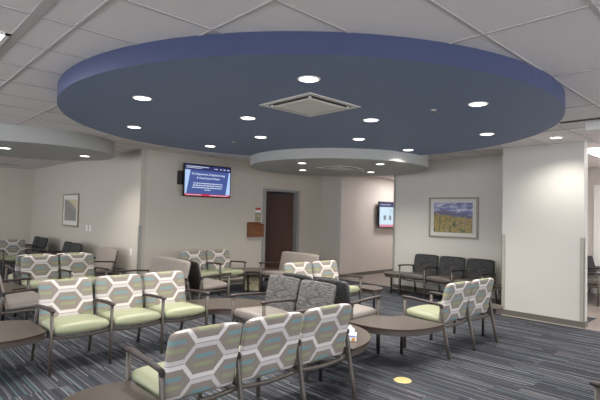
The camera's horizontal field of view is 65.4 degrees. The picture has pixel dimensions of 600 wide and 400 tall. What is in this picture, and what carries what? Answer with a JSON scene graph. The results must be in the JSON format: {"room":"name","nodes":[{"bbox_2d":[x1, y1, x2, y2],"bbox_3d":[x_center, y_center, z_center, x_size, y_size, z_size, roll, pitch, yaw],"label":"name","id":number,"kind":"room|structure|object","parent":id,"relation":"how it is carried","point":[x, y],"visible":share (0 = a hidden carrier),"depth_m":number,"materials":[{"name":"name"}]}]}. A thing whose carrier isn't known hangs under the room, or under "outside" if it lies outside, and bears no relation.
{"room":"hospital interior","nodes":[
{"label":"hospital interior","id":0,"kind":"room"},
{"bbox_2d":[0,167,32,248],"bbox_3d":[-11.221,0.296,11.648,8.300,2.785,0.150,3,-3,-44],"label":"wall","id":1,"kind":"structure","parent":0,"point":[16,184],"depth_m":14.09,"materials":[{"name":"beige paint"}]},
{"bbox_2d":[30,149,147,275],"bbox_3d":[-5.628,0.430,11.704,0.120,2.785,7.500,3,-3,-44],"label":"wall","id":2,"kind":"structure","parent":0,"point":[112,201],"depth_m":10.46,"materials":[{"name":"paint"}]},
{"bbox_2d":[62,193,79,226],"bbox_3d":[-5.782,0.256,11.765,0.030,0.830,1.160,3,-3,-44],"label":"framed print","id":3,"kind":"object","parent":2,"relation":"attached to","point":[70,211],"visible":1,"depth_m":11.72,"materials":[{"name":"white paper"}]},
{"bbox_2d":[136,225,141,274],"bbox_3d":[-3.094,1.090,8.965,0.061,1.210,0.061,3,-3,-44],"label":"trim","id":4,"kind":"structure","parent":2,"relation":"attached to","point":[139,231],"depth_m":8.95,"materials":[{"name":"plastic"}]},
{"bbox_2d":[144,149,320,280],"bbox_3d":[-1.266,0.503,10.769,4.896,2.785,0.120,3,-3,-44],"label":"wall","id":5,"kind":"structure","parent":0,"point":[175,223],"depth_m":10.17,"materials":[{"name":"beige paint"}]},
{"bbox_2d":[177,163,230,197],"bbox_3d":[-2.009,-0.396,9.878,1.220,0.680,0.149,3,-3,-44],"label":"television","id":6,"kind":"object","parent":5,"relation":"attached to","point":[197,180],"visible":1,"depth_m":9.80,"materials":[{"name":"black plastic"}]},
{"bbox_2d":[186,279,242,288],"bbox_3d":[-2.008,1.803,9.948,3.020,0.100,0.020,3,-3,-44],"label":"baseboard","id":7,"kind":"structure","parent":5,"relation":"attached to","point":[235,281],"depth_m":10.48,"materials":[{"name":"brown plastic"}]},
{"bbox_2d":[247,222,263,236],"bbox_3d":[-1.025,0.683,10.808,0.400,0.340,0.150,3,-3,-44],"label":"pocket","id":8,"kind":"object","parent":5,"relation":"attached to","point":[254,229],"visible":1,"depth_m":10.74,"materials":[{"name":"brown wood"}]},
{"bbox_2d":[255,208,260,220],"bbox_3d":[-0.984,0.340,10.944,0.150,0.315,0.016,3,-3,-44],"label":"door sign","id":9,"kind":"object","parent":5,"relation":"attached to","point":[257,215],"visible":1,"depth_m":10.94,"materials":[{"name":"white plastic"}]},
{"bbox_2d":[261,188,299,280],"bbox_3d":[-0.690,0.843,11.672,1.190,2.190,0.690,3,-3,-44],"label":"door","id":10,"kind":"structure","parent":5,"relation":"in","point":[281,211],"depth_m":11.78,"materials":[{"name":"brown wood"}]},
{"bbox_2d":[0,0,599,169],"bbox_3d":[-1.248,-1.053,7.158,16.400,0.106,20.544,3,-3,-44],"label":"ceiling","id":11,"kind":"structure","parent":0,"point":[559,38],"depth_m":3.05,"materials":[{"name":"tile"}]},
{"bbox_2d":[0,32,10,46],"bbox_3d":[-2.647,-1.147,3.457,0.620,0.008,1.240,3,-3,-44],"label":"troffer","id":12,"kind":"object","parent":11,"relation":"attached to","point":[3,36],"visible":1,"depth_m":3.26,"materials":[{"name":"white paint"}]},
{"bbox_2d":[0,163,23,166],"bbox_3d":[-8.033,-0.964,12.945,0.560,0.022,0.560,3,-3,-44],"label":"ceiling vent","id":13,"kind":"object","parent":11,"relation":"in","point":[2,164],"visible":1,"depth_m":12.88,"materials":[{"name":"white metal"}]},
{"bbox_2d":[0,124,114,160],"bbox_3d":[-4.531,-0.937,7.949,2.560,0.240,2.560,3,-3,-44],"label":"ceiling","id":14,"kind":"structure","parent":11,"relation":"attached to","point":[29,142],"depth_m":7.35,"materials":[{"name":"grey paint"}]},
{"bbox_2d":[57,31,564,155],"bbox_3d":[0.107,-0.938,5.847,5.590,0.153,5.590,3,-3,-44],"label":"ceiling","id":15,"kind":"structure","parent":11,"relation":"attached to","point":[200,88],"depth_m":4.02,"materials":[{"name":"blue paint"}]},
{"bbox_2d":[127,126,141,128],"bbox_3d":[-2.075,-0.910,5.842,0.180,0.006,0.180,3,-3,-44],"label":"recessed light","id":16,"kind":"object","parent":15,"relation":"in","point":[132,127],"visible":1,"depth_m":5.85,"materials":[{"name":"white paint"}]},
{"bbox_2d":[132,96,151,100],"bbox_3d":[-1.465,-0.944,4.337,0.180,0.006,0.180,3,-3,-44],"label":"recessed light","id":17,"kind":"object","parent":15,"relation":"in","point":[141,98],"visible":1,"depth_m":4.33,"materials":[{"name":"white paint"}]},
{"bbox_2d":[240,116,255,119],"bbox_3d":[-0.571,-0.898,5.123,0.180,0.006,0.180,3,-3,-44],"label":"recessed light","id":18,"kind":"object","parent":15,"relation":"in","point":[242,117],"visible":1,"depth_m":5.13,"materials":[{"name":"white paint"}]},
{"bbox_2d":[297,75,319,82],"bbox_3d":[0.068,-0.931,3.602,0.180,0.006,0.180,3,-3,-44],"label":"recessed light","id":19,"kind":"object","parent":15,"relation":"in","point":[306,79],"visible":1,"depth_m":3.60,"materials":[{"name":"white paint"}]},
{"bbox_2d":[260,92,360,116],"bbox_3d":[0.094,-0.895,4.478,0.690,0.022,0.690,3,-3,-44],"label":"ceiling vent","id":20,"kind":"object","parent":15,"relation":"in","point":[309,104],"visible":1,"depth_m":4.40,"materials":[{"name":"white metal"}]},
{"bbox_2d":[363,118,378,121],"bbox_3d":[0.772,-0.867,5.078,0.180,0.006,0.180,3,-3,-44],"label":"recessed light","id":21,"kind":"object","parent":15,"relation":"in","point":[367,119],"visible":1,"depth_m":5.08,"materials":[{"name":"white paint"}]},
{"bbox_2d":[468,102,488,106],"bbox_3d":[1.623,-0.873,4.260,0.180,0.006,0.180,3,-3,-44],"label":"recessed light","id":22,"kind":"object","parent":15,"relation":"in","point":[472,104],"visible":1,"depth_m":4.26,"materials":[{"name":"white paint"}]},
{"bbox_2d":[479,133,494,135],"bbox_3d":[2.300,-0.810,5.750,0.180,0.006,0.180,3,-3,-44],"label":"recessed light","id":23,"kind":"object","parent":15,"relation":"in","point":[481,134],"visible":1,"depth_m":5.76,"materials":[{"name":"white paint"}]},
{"bbox_2d":[250,148,428,175],"bbox_3d":[0.725,-0.746,8.885,3.320,0.312,3.320,3,-3,-44],"label":"ceiling","id":24,"kind":"structure","parent":11,"relation":"attached to","point":[286,161],"depth_m":7.84,"materials":[{"name":"grey paint"}]},
{"bbox_2d":[316,165,363,170],"bbox_3d":[0.741,-0.585,8.686,0.640,0.022,0.640,3,-3,-44],"label":"ceiling vent","id":25,"kind":"object","parent":24,"relation":"in","point":[338,168],"visible":1,"depth_m":8.60,"materials":[{"name":"white metal"}]},
{"bbox_2d":[560,118,599,123],"bbox_3d":[3.842,-0.945,5.013,0.060,0.006,1.920,3,-3,-44],"label":"ceiling vent","id":26,"kind":"object","parent":11,"relation":"in","point":[594,118],"visible":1,"depth_m":5.53,"materials":[{"name":"black metal"}]},
{"bbox_2d":[585,120,599,129],"bbox_3d":[3.460,-0.883,5.511,0.012,0.105,0.160,3,-3,-44],"label":"hanging sign","id":27,"kind":"object","parent":11,"relation":"hanging from","point":[589,125],"visible":1,"depth_m":5.51,"materials":[{"name":"white plastic"}]},
{"bbox_2d":[588,148,599,156],"bbox_3d":[5.351,-0.817,7.874,1.220,0.008,0.870,3,-3,-44],"label":"troffer","id":28,"kind":"object","parent":11,"relation":"attached to","point":[592,151],"visible":0.59,"depth_m":7.94,"materials":[{"name":"white paint"}]},
{"bbox_2d":[0,261,599,399],"bbox_3d":[-0.248,1.886,8.118,19.400,0.100,20.500,3,-3,-44],"label":"floor","id":29,"kind":"structure","parent":0,"point":[531,360],"depth_m":5.01,"materials":[{"name":"carpet"}]},
{"bbox_2d":[1,282,25,320],"bbox_3d":[-4.491,1.480,6.681,0.895,0.420,0.895,3,-3,-44],"label":"table","id":30,"kind":"object","parent":29,"relation":"on","point":[12,286],"visible":0.34,"depth_m":6.83,"materials":[{"name":"laminate"}]},
{"bbox_2d":[0,239,32,277],"bbox_3d":[-6.927,1.348,10.792,1.198,0.838,0.666,3,-3,-44],"label":"chair","id":31,"kind":"object","parent":29,"relation":"on","point":[10,249],"visible":0.7,"depth_m":11.07,"materials":[{"name":"multicoloured fabric"}]},
{"bbox_2d":[1,255,17,260],"bbox_3d":[-6.670,1.362,10.936,0.534,0.133,0.484,3,-3,-44],"label":"seat cushion","id":32,"kind":"object","parent":31,"relation":"on","point":[4,257],"depth_m":10.69,"materials":[{"name":"green leather"}]},
{"bbox_2d":[0,320,46,349],"bbox_3d":[-2.900,1.443,4.367,0.795,0.420,0.900,3,-3,-44],"label":"table","id":33,"kind":"object","parent":29,"relation":"on","point":[13,333],"visible":1,"depth_m":4.35,"materials":[{"name":"laminate"}]},
{"bbox_2d":[0,275,48,337],"bbox_3d":[-3.635,1.269,5.908,0.666,0.838,1.034,3,-3,-44],"label":"chair","id":34,"kind":"object","parent":29,"relation":"on","point":[10,301],"visible":0.79,"depth_m":5.62,"materials":[{"name":"beige fabric"}]},
{"bbox_2d":[5,291,38,310],"bbox_3d":[-3.581,1.276,5.959,0.484,0.133,0.942,3,-3,-44],"label":"seat cushion","id":35,"kind":"object","parent":34,"relation":"on","point":[26,300],"depth_m":5.66,"materials":[{"name":"beige fabric"}]},
{"bbox_2d":[11,236,47,266],"bbox_3d":[-7.099,1.391,12.264,0.666,0.838,1.198,3,-3,-44],"label":"chair","id":36,"kind":"object","parent":29,"relation":"on","point":[39,243],"visible":0.4,"depth_m":12.21,"materials":[{"name":"black fabric"}]},
{"bbox_2d":[27,251,41,253],"bbox_3d":[-6.954,1.389,12.006,0.484,0.133,0.534,3,-3,-44],"label":"seat cushion","id":37,"kind":"object","parent":36,"relation":"on","point":[28,252],"depth_m":11.91,"materials":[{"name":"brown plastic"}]},
{"bbox_2d":[4,252,87,285],"bbox_3d":[-4.344,1.321,8.057,1.198,0.838,0.666,3,-3,-44],"label":"chair","id":38,"kind":"object","parent":29,"relation":"on","point":[15,272],"visible":0.14,"depth_m":7.61,"materials":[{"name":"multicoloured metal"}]},
{"bbox_2d":[37,241,82,254],"bbox_3d":[-5.370,1.374,10.457,0.666,0.838,1.198,3,-3,-44],"label":"chair","id":39,"kind":"object","parent":29,"relation":"on","point":[68,247],"visible":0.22,"depth_m":10.56,"materials":[{"name":"black fabric"}]},
{"bbox_2d":[18,254,108,315],"bbox_3d":[-3.804,1.316,7.507,1.198,0.838,0.666,3,-3,-44],"label":"chair","id":40,"kind":"object","parent":29,"relation":"on","point":[39,268],"visible":0.56,"depth_m":7.57,"materials":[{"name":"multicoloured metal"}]},
{"bbox_2d":[22,279,54,287],"bbox_3d":[-3.957,1.308,7.254,0.534,0.133,0.484,3,-3,-44],"label":"seat cushion","id":41,"kind":"object","parent":40,"relation":"on","point":[34,283],"depth_m":7.13,"materials":[{"name":"green leather"}]},
{"bbox_2d":[65,276,96,284],"bbox_3d":[-3.548,1.331,7.654,0.534,0.133,0.484,3,-3,-44],"label":"seat cushion","id":42,"kind":"object","parent":40,"relation":"on","point":[66,277],"depth_m":7.66,"materials":[{"name":"green leather"}]},
{"bbox_2d":[94,247,117,275],"bbox_3d":[-4.069,1.365,9.242,0.666,0.838,1.014,3,-3,-44],"label":"chair","id":43,"kind":"object","parent":29,"relation":"on","point":[106,257],"visible":0.63,"depth_m":9.17,"materials":[{"name":"beige fabric"}]},
{"bbox_2d":[94,265,110,273],"bbox_3d":[-4.123,1.366,9.190,0.484,0.133,0.922,3,-3,-44],"label":"seat cushion","id":44,"kind":"object","parent":43,"relation":"on","point":[98,271],"depth_m":9.00,"materials":[{"name":"beige fabric"}]},
{"bbox_2d":[63,381,159,399],"bbox_3d":[-1.135,1.433,2.735,0.580,0.420,0.799,3,-3,-44],"label":"table","id":45,"kind":"object","parent":29,"relation":"on","point":[122,390],"visible":1,"depth_m":2.97,"materials":[{"name":"laminate"}]},
{"bbox_2d":[30,271,209,376],"bbox_3d":[-1.941,1.288,5.234,1.770,0.838,0.666,3,-3,-44],"label":"chair","id":46,"kind":"object","parent":29,"relation":"on","point":[65,306],"visible":0.99,"depth_m":5.14,"materials":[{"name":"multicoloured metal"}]},
{"bbox_2d":[41,314,108,334],"bbox_3d":[-2.303,1.268,4.786,0.534,0.133,0.484,3,-3,-44],"label":"seat cushion","id":47,"kind":"object","parent":46,"relation":"on","point":[63,324],"depth_m":4.67,"materials":[{"name":"green leather"}]},
{"bbox_2d":[98,307,160,325],"bbox_3d":[-1.890,1.291,5.181,0.534,0.133,0.484,3,-3,-44],"label":"seat cushion","id":48,"kind":"object","parent":46,"relation":"on","point":[122,316],"depth_m":5.07,"materials":[{"name":"green leather"}]},
{"bbox_2d":[148,302,204,318],"bbox_3d":[-1.477,1.313,5.576,0.534,0.133,0.484,3,-3,-44],"label":"seat cushion","id":49,"kind":"object","parent":46,"relation":"on","point":[172,310],"depth_m":5.46,"materials":[{"name":"green leather"}]},
{"bbox_2d":[117,255,192,316],"bbox_3d":[-2.253,1.333,7.242,0.666,0.860,1.294,3,-3,-44],"label":"chair","id":50,"kind":"object","parent":29,"relation":"on","point":[158,263],"visible":0.37,"depth_m":7.32,"materials":[{"name":"beige fabric"}]},
{"bbox_2d":[177,258,231,315],"bbox_3d":[-1.646,1.370,7.602,0.666,0.838,0.894,3,-3,-44],"label":"chair","id":51,"kind":"object","parent":29,"relation":"on","point":[197,281],"visible":0.57,"depth_m":7.32,"materials":[{"name":"beige fabric"}]},
{"bbox_2d":[186,278,226,290],"bbox_3d":[-1.593,1.377,7.653,0.484,0.133,0.802,3,-3,-44],"label":"seat cushion","id":52,"kind":"object","parent":51,"relation":"on","point":[208,284],"depth_m":7.40,"materials":[{"name":"beige fabric"}]},
{"bbox_2d":[180,249,246,298],"bbox_3d":[-1.721,1.417,9.125,1.198,0.838,0.666,3,-3,-43],"label":"chair","id":53,"kind":"object","parent":29,"relation":"on","point":[218,261],"visible":0.66,"depth_m":9.22,"materials":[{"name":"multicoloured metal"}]},
{"bbox_2d":[202,270,218,277],"bbox_3d":[-1.879,1.409,8.875,0.534,0.133,0.484,3,-3,-43],"label":"seat cushion","id":54,"kind":"object","parent":53,"relation":"on","point":[204,272],"depth_m":8.76,"materials":[{"name":"green leather"}]},
{"bbox_2d":[210,268,243,275],"bbox_3d":[-1.462,1.431,9.266,0.534,0.133,0.484,3,-3,-43],"label":"seat cushion","id":55,"kind":"object","parent":53,"relation":"on","point":[234,272],"depth_m":9.15,"materials":[{"name":"green leather"}]},
{"bbox_2d":[186,298,261,323],"bbox_3d":[-0.909,1.544,6.066,0.915,0.420,0.915,3,-3,-44],"label":"table","id":56,"kind":"object","parent":29,"relation":"on","point":[216,306],"visible":0.6,"depth_m":5.96,"materials":[{"name":"laminate"}]},
{"bbox_2d":[124,304,356,399],"bbox_3d":[-0.372,1.274,3.654,1.797,0.838,0.666,3,-2,-43],"label":"chair","id":57,"kind":"object","parent":29,"relation":"on","point":[198,360],"visible":0.99,"depth_m":3.32,"materials":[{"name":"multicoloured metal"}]},
{"bbox_2d":[131,361,212,398],"bbox_3d":[-0.848,1.256,3.313,0.543,0.133,0.484,3,-2,-43],"label":"seat cushion","id":58,"kind":"object","parent":57,"relation":"on","point":[145,377],"depth_m":3.17,"materials":[{"name":"green leather"}]},
{"bbox_2d":[245,275,259,290],"bbox_3d":[-1.000,1.719,9.710,0.332,0.300,0.272,1,-2,1],"label":"storage box","id":59,"kind":"object","parent":29,"relation":"on","point":[254,280],"visible":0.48,"depth_m":9.58,"materials":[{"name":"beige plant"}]},
{"bbox_2d":[232,267,278,291],"bbox_3d":[-0.905,1.664,9.806,0.895,0.420,0.895,3,-3,-44],"label":"table","id":60,"kind":"object","parent":29,"relation":"on","point":[248,270],"visible":0.61,"depth_m":9.46,"materials":[{"name":"laminate"}]},
{"bbox_2d":[230,274,337,357],"bbox_3d":[-0.188,1.331,5.303,0.666,0.838,1.198,3,-3,-44],"label":"chair","id":61,"kind":"object","parent":29,"relation":"on","point":[283,294],"visible":0.42,"depth_m":5.40,"materials":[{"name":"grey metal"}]},
{"bbox_2d":[233,306,287,320],"bbox_3d":[-0.439,1.334,5.458,0.484,0.133,0.534,3,-3,-44],"label":"seat cushion","id":62,"kind":"object","parent":61,"relation":"on","point":[247,313],"depth_m":5.39,"materials":[{"name":"beige fabric"}]},
{"bbox_2d":[259,251,319,291],"bbox_3d":[-0.191,1.451,9.062,0.666,0.838,1.154,3,-3,-44],"label":"chair","id":63,"kind":"object","parent":29,"relation":"on","point":[286,257],"visible":0.46,"depth_m":9.24,"materials":[{"name":"beige fabric"}]},
{"bbox_2d":[261,270,283,276],"bbox_3d":[-0.245,1.452,9.011,0.484,0.133,1.062,3,-3,-44],"label":"seat cushion","id":64,"kind":"object","parent":63,"relation":"on","point":[278,272],"depth_m":9.07,"materials":[{"name":"beige fabric"}]},
{"bbox_2d":[284,260,362,304],"bbox_3d":[0.341,1.408,7.326,1.198,0.838,0.666,3,-2,-40],"label":"chair","id":65,"kind":"object","parent":29,"relation":"on","point":[328,269],"visible":0.36,"depth_m":7.47,"materials":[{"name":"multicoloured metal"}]},
{"bbox_2d":[349,285,359,293],"bbox_3d":[0.608,1.422,7.452,0.534,0.133,0.484,3,-2,-40],"label":"seat cushion","id":66,"kind":"object","parent":65,"relation":"on","point":[353,289],"depth_m":7.37,"materials":[{"name":"green leather"}]},
{"bbox_2d":[283,273,381,355],"bbox_3d":[0.344,1.362,5.869,0.666,0.838,1.198,3,-3,-44],"label":"chair","id":67,"kind":"object","parent":29,"relation":"on","point":[343,296],"visible":0.23,"depth_m":5.48,"materials":[{"name":"grey fabric"}]},
{"bbox_2d":[353,304,376,318],"bbox_3d":[0.595,1.366,5.713,0.484,0.133,0.534,3,-3,-44],"label":"seat cushion","id":68,"kind":"object","parent":67,"relation":"on","point":[359,311],"depth_m":5.58,"materials":[{"name":"beige fabric"}]},
{"bbox_2d":[318,324,370,381],"bbox_3d":[0.458,1.530,4.593,0.736,0.420,0.736,3,-3,-44],"label":"table","id":69,"kind":"object","parent":29,"relation":"on","point":[360,345],"visible":0.42,"depth_m":4.37,"materials":[{"name":"laminate"}]},
{"bbox_2d":[348,325,356,340],"bbox_3d":[0.475,1.245,4.400,0.119,0.137,0.119,1,-2,8],"label":"tissue box","id":70,"kind":"object","parent":69,"relation":"on","point":[352,335],"visible":0.61,"depth_m":4.36,"materials":[{"name":"white cardboard"}]},
{"bbox_2d":[352,285,382,308],"bbox_3d":[1.128,1.645,7.720,0.400,0.420,0.560,3,-3,-44],"label":"table","id":71,"kind":"object","parent":29,"relation":"on","point":[370,289],"visible":0.73,"depth_m":7.57,"materials":[{"name":"laminate"}]},
{"bbox_2d":[384,271,405,293],"bbox_3d":[2.001,1.732,9.800,0.600,0.420,0.460,3,-3,-44],"label":"table","id":72,"kind":"object","parent":29,"relation":"on","point":[392,274],"visible":0.78,"depth_m":9.66,"materials":[{"name":"laminate"}]},
{"bbox_2d":[349,315,444,353],"bbox_3d":[1.040,1.561,5.142,0.785,0.420,0.785,3,-3,-44],"label":"table","id":73,"kind":"object","parent":29,"relation":"on","point":[402,326],"visible":0.97,"depth_m":5.05,"materials":[{"name":"laminate"}]},
{"bbox_2d":[394,377,411,382],"bbox_3d":[0.997,1.746,4.535,0.170,0.010,0.170,3,-3,-44],"label":"floor outlet","id":74,"kind":"object","parent":29,"relation":"on","point":[397,379],"visible":1,"depth_m":4.52,"materials":[{"name":"gold metal"}]},
{"bbox_2d":[398,254,497,303],"bbox_3d":[2.809,1.520,9.004,0.666,0.838,1.770,3,-3,-44],"label":"three-seat chair","id":75,"kind":"object","parent":29,"relation":"on","point":[451,269],"visible":0.89,"depth_m":9.03,"materials":[{"name":"black fabric"}]},
{"bbox_2d":[400,272,432,279],"bbox_3d":[2.360,1.525,9.366,0.484,0.133,0.534,3,-3,-44],"label":"seat cushion","id":76,"kind":"object","parent":75,"relation":"on","point":[408,275],"depth_m":9.23,"materials":[{"name":"beige fabric"}]},
{"bbox_2d":[425,275,460,283],"bbox_3d":[2.756,1.521,8.953,0.484,0.133,0.534,3,-3,-44],"label":"seat cushion","id":77,"kind":"object","parent":75,"relation":"on","point":[446,279],"depth_m":8.84,"materials":[{"name":"beige fabric"}]},
{"bbox_2d":[453,278,475,282],"bbox_3d":[3.151,1.517,8.540,0.484,0.133,0.534,3,-3,-44],"label":"seat cushion","id":78,"kind":"object","parent":75,"relation":"on","point":[463,279],"depth_m":8.52,"materials":[{"name":"brown leather"}]},
{"bbox_2d":[402,278,498,359],"bbox_3d":[1.900,1.398,5.861,1.198,0.838,0.666,3,-2,-41],"label":"chair","id":79,"kind":"object","parent":29,"relation":"on","point":[463,300],"visible":0.99,"depth_m":5.64,"materials":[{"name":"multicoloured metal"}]},
{"bbox_2d":[407,304,456,322],"bbox_3d":[1.637,1.391,5.727,0.534,0.133,0.484,3,-2,-41],"label":"seat cushion","id":80,"kind":"object","parent":79,"relation":"on","point":[431,312],"depth_m":5.58,"materials":[{"name":"green leather"}]},
{"bbox_2d":[482,303,502,335],"bbox_3d":[2.513,1.635,6.374,0.380,0.420,0.540,3,-3,-44],"label":"table","id":81,"kind":"object","parent":29,"relation":"on","point":[497,309],"visible":0.48,"depth_m":6.18,"materials":[{"name":"laminate"}]},
{"bbox_2d":[493,284,500,304],"bbox_3d":[3.550,1.718,8.210,0.320,0.420,0.300,3,-3,-44],"label":"table","id":82,"kind":"object","parent":29,"relation":"on","point":[497,287],"visible":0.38,"depth_m":8.16,"materials":[{"name":"laminate"}]},
{"bbox_2d":[502,141,587,320],"bbox_3d":[3.864,0.517,7.435,0.170,2.785,1.210,3,-3,-44],"label":"wall pier","id":83,"kind":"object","parent":29,"relation":"on","point":[545,209],"visible":0.86,"depth_m":7.33,"materials":[{"name":"paint"}]},
{"bbox_2d":[501,234,505,308],"bbox_3d":[3.403,1.191,7.791,0.061,1.240,0.061,3,-3,-44],"label":"trim","id":84,"kind":"structure","parent":83,"relation":"attached to","point":[503,235],"depth_m":7.77,"materials":[{"name":"plastic"}]},
{"bbox_2d":[501,309,583,328],"bbox_3d":[3.763,1.855,7.326,0.020,0.100,1.210,3,-3,-44],"label":"baseboard","id":85,"kind":"object","parent":83,"relation":"attached to","point":[553,320],"visible":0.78,"depth_m":7.27,"materials":[{"name":"brown plastic"}]},
{"bbox_2d":[579,238,585,321],"bbox_3d":[4.206,1.183,6.952,0.061,1.240,0.061,3,-3,-44],"label":"trim","id":86,"kind":"structure","parent":83,"relation":"attached to","point":[582,240],"depth_m":6.93,"materials":[{"name":"plastic"}]},
{"bbox_2d":[584,320,588,328],"bbox_3d":[4.258,1.855,6.947,0.170,0.100,0.019,3,-3,-44],"label":"baseboard","id":87,"kind":"object","parent":83,"relation":"attached to","point":[585,322],"visible":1,"depth_m":6.93,"materials":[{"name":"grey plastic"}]},
{"bbox_2d":[587,256,599,306],"bbox_3d":[6.018,1.613,9.556,1.770,0.838,0.666,3,-3,-44],"label":"chair","id":88,"kind":"object","parent":29,"relation":"on","point":[593,278],"visible":0.42,"depth_m":9.12,"materials":[{"name":"brown metal"}]},
{"bbox_2d":[587,278,596,285],"bbox_3d":[5.656,1.594,9.107,0.534,0.133,0.484,3,-3,-44],"label":"seat cushion","id":89,"kind":"object","parent":88,"relation":"on","point":[590,281],"depth_m":8.88,"materials":[{"name":"grey fabric"}]},
{"bbox_2d":[589,380,599,399],"bbox_3d":[2.389,1.317,2.970,1.198,0.838,0.666,3,-3,-44],"label":"chair","id":90,"kind":"object","parent":29,"relation":"on","point":[596,384],"visible":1,"depth_m":2.78,"materials":[{"name":"brown metal"}]},
{"bbox_2d":[320,176,337,261],"bbox_3d":[0.753,0.599,12.284,0.120,2.785,0.720,3,-3,-44],"label":"wall panel","id":91,"kind":"object","parent":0,"point":[329,184],"visible":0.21,"depth_m":12.20,"materials":[{"name":"beige paint"}]},
{"bbox_2d":[337,176,393,273],"bbox_3d":[3.243,0.715,14.083,6.210,2.785,0.120,3,-3,-44],"label":"wall","id":92,"kind":"structure","parent":0,"point":[365,246],"depth_m":12.53,"materials":[{"name":"beige paint"}]},
{"bbox_2d":[339,176,342,273],"bbox_3d":[1.042,0.607,11.916,0.041,2.560,0.041,3,-3,-44],"label":"trim","id":93,"kind":"structure","parent":92,"relation":"attached to","point":[341,185],"depth_m":11.90,"materials":[{"name":"grey metal"}]},
{"bbox_2d":[340,269,391,277],"bbox_3d":[3.192,2.052,13.924,6.000,0.100,0.020,3,-3,-44],"label":"baseboard","id":94,"kind":"structure","parent":92,"relation":"attached to","point":[385,270],"depth_m":12.62,"materials":[{"name":"brown plastic"}]},
{"bbox_2d":[378,201,393,227],"bbox_3d":[2.579,0.421,13.273,1.250,0.720,0.134,3,-3,-44],"label":"television","id":95,"kind":"object","parent":92,"relation":"attached to","point":[385,209],"visible":0.52,"depth_m":12.99,"materials":[{"name":"black plastic"}]},
{"bbox_2d":[366,175,393,179],"bbox_3d":[3.854,-0.592,13.366,6.220,0.060,1.780,3,-3,-44],"label":"ceiling","id":96,"kind":"structure","parent":0,"point":[391,177],"depth_m":12.73,"materials":[{"name":"paint"}]},
{"bbox_2d":[394,155,502,298],"bbox_3d":[3.179,0.564,9.402,0.140,2.785,3.000,3,-3,-44],"label":"wall","id":97,"kind":"structure","parent":0,"point":[481,177],"depth_m":9.49,"materials":[{"name":"paint"}]},
{"bbox_2d":[392,175,395,283],"bbox_3d":[2.119,0.585,10.436,0.051,2.560,0.051,3,-3,-44],"label":"trim","id":98,"kind":"structure","parent":97,"relation":"attached to","point":[394,208],"depth_m":10.42,"materials":[{"name":"plastic"}]},
{"bbox_2d":[392,284,500,304],"bbox_3d":[3.023,1.903,9.371,0.020,0.100,2.810,3,-3,-44],"label":"baseboard","id":99,"kind":"structure","parent":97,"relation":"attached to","point":[394,286],"depth_m":9.92,"materials":[{"name":"brown plastic"}]},
{"bbox_2d":[429,197,478,239],"bbox_3d":[3.072,0.357,9.399,0.030,0.820,1.060,3,-3,-44],"label":"framed picture","id":100,"kind":"object","parent":97,"relation":"attached to","point":[449,217],"visible":1,"depth_m":9.37,"materials":[{"name":"multicoloured paper"}]},
{"bbox_2d":[434,203,472,233],"bbox_3d":[3.069,0.357,9.395,0.003,0.600,0.840,3,-3,-44],"label":"print","id":101,"kind":"object","parent":100,"relation":"attached to","point":[449,218],"depth_m":9.38},
{"bbox_2d":[587,168,599,292],"bbox_3d":[9.065,0.656,7.946,0.120,2.785,7.360,3,-3,-44],"label":"wall","id":102,"kind":"structure","parent":0,"point":[593,173],"depth_m":10.50,"materials":[{"name":"beige paint"}]},
{"bbox_2d":[593,185,599,293],"bbox_3d":[6.647,0.868,10.322,0.065,2.400,0.260,3,-3,-44],"label":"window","id":103,"kind":"structure","parent":102,"relation":"attached to","point":[596,259],"depth_m":10.35,"materials":[{"name":"glass"}]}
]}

